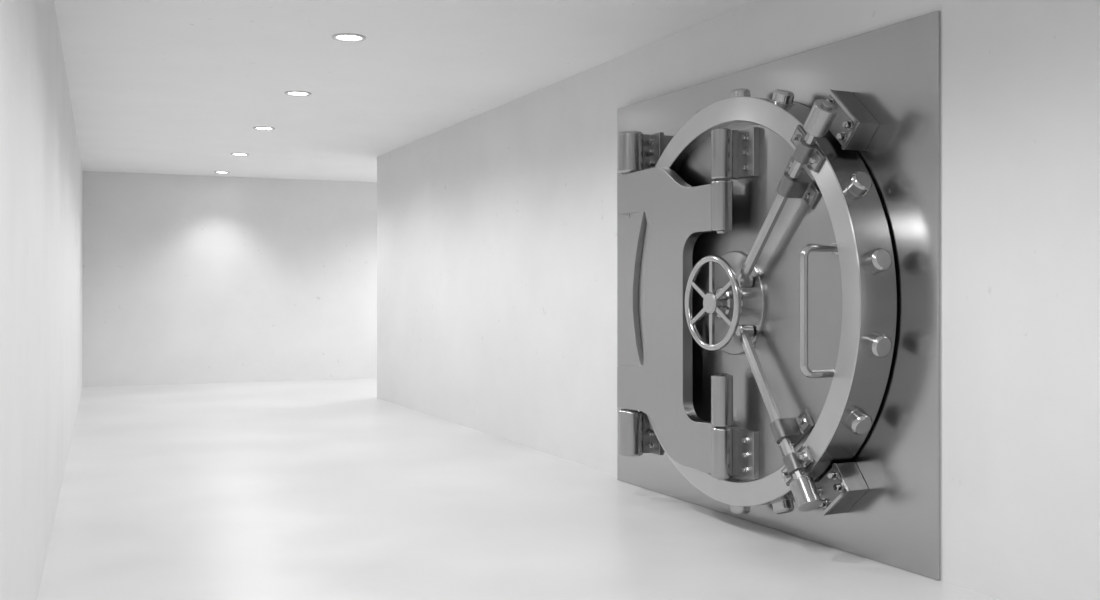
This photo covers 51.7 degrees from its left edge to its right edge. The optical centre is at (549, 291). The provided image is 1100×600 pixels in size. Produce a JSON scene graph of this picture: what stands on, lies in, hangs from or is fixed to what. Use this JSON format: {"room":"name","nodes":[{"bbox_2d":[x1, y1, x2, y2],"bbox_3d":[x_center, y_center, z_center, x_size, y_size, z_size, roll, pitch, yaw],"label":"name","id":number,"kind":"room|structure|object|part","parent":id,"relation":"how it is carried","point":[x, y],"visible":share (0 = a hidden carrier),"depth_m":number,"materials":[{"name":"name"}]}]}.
{"room":"bank vault corridor","nodes":[
{"label":"bank vault corridor","id":0,"kind":"room"},
{"bbox_2d":[0,0,81,599],"bbox_3d":[-3.062,-0.194,6.738,0.200,3.187,21.443,0,0,-22],"label":"wall","id":1,"kind":"structure","parent":0,"point":[41,167],"depth_m":4.83,"materials":[{"name":"white paint"}]},
{"bbox_2d":[82,171,376,386],"bbox_3d":[-2.803,-0.194,18.616,9.400,3.187,0.200,0,0,-23],"label":"wall","id":2,"kind":"structure","parent":0,"point":[187,279],"depth_m":17.56,"materials":[{"name":"white paint"}]},
{"bbox_2d":[54,0,754,181],"bbox_3d":[-1.550,-1.862,9.500,15.900,0.150,26.000,0,0,0],"label":"ceiling","id":3,"kind":"structure","parent":0,"point":[177,87],"depth_m":8.95,"materials":[{"name":"paint"}]},
{"bbox_2d":[214,171,229,173],"bbox_3d":[-4.885,-1.780,16.902,0.236,0.013,0.236,0,0,0],"label":"recessed light","id":4,"kind":"object","parent":3,"relation":"in","point":[220,172],"visible":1,"depth_m":16.92,"materials":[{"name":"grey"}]},
{"bbox_2d":[231,153,248,155],"bbox_3d":[-4.014,-1.780,14.697,0.236,0.013,0.236,0,0,0],"label":"recessed light","id":5,"kind":"object","parent":3,"relation":"in","point":[234,154],"visible":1,"depth_m":14.71,"materials":[{"name":"grey"}]},
{"bbox_2d":[253,126,274,130],"bbox_3d":[-3.116,-1.780,12.367,0.236,0.013,0.236,0,0,0],"label":"recessed light","id":6,"kind":"object","parent":3,"relation":"in","point":[263,128],"visible":1,"depth_m":12.37,"materials":[{"name":"grey"}]},
{"bbox_2d":[285,91,310,96],"bbox_3d":[-2.263,-1.780,10.192,0.236,0.013,0.236,0,0,0],"label":"recessed light","id":7,"kind":"object","parent":3,"relation":"in","point":[290,93],"visible":1,"depth_m":10.19,"materials":[{"name":"grey"}]},
{"bbox_2d":[332,33,365,41],"bbox_3d":[-1.409,-1.780,7.954,0.236,0.013,0.236,0,0,0],"label":"recessed light","id":8,"kind":"object","parent":3,"relation":"in","point":[344,37],"visible":1,"depth_m":7.95,"materials":[{"name":"grey"}]},
{"bbox_2d":[37,378,998,599],"bbox_3d":[-1.550,1.475,9.500,15.900,0.150,26.000,0,0,0],"label":"floor","id":9,"kind":"structure","parent":0,"point":[326,489],"depth_m":7.08,"materials":[{"name":"concrete"}]},
{"bbox_2d":[377,0,1099,599],"bbox_3d":[1.837,-0.194,5.950,0.250,3.187,19.888,0,0,-24],"label":"wall","id":10,"kind":"structure","parent":0,"point":[497,227],"depth_m":5.48,"materials":[{"name":"white paint"}]},
{"bbox_2d":[617,88,896,513],"bbox_3d":[1.086,0.055,6.716,0.406,2.520,2.447,0,0,-25],"label":"door","id":11,"kind":"structure","parent":10,"relation":"in","point":[757,291],"depth_m":6.51,"materials":[{"name":"metal"}]},
{"bbox_3d":[0.568,-0.014,7.606,0.067,1.027,0.354,0,0,-25],"label":"inset panel","id":12,"kind":"part","parent":11,"relation":"part of","materials":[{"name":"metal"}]},
{"bbox_3d":[1.228,0.663,6.222,0.055,0.908,0.716,0,0,-21],"label":"locking rod","id":13,"kind":"part","parent":11,"relation":"part of","materials":[{"name":"metal"}]},
{"bbox_3d":[1.257,-0.508,6.160,0.055,0.936,0.869,0,0,-22],"label":"locking rod","id":14,"kind":"part","parent":11,"relation":"part of","materials":[{"name":"metal"}]},
{"bbox_3d":[1.391,0.097,5.864,0.236,0.694,0.042,0,0,-25],"label":"pull handle","id":15,"kind":"part","parent":11,"relation":"part of","materials":[{"name":"metal"}]},
{"bbox_2d":[617,11,939,580],"bbox_3d":[1.059,0.018,6.914,0.469,2.765,3.261,0,0,-25],"label":"frame","id":16,"kind":"object","parent":10,"relation":"attached to","point":[882,505],"visible":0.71,"depth_m":5.83,"materials":[{"name":"metal"}]}
]}

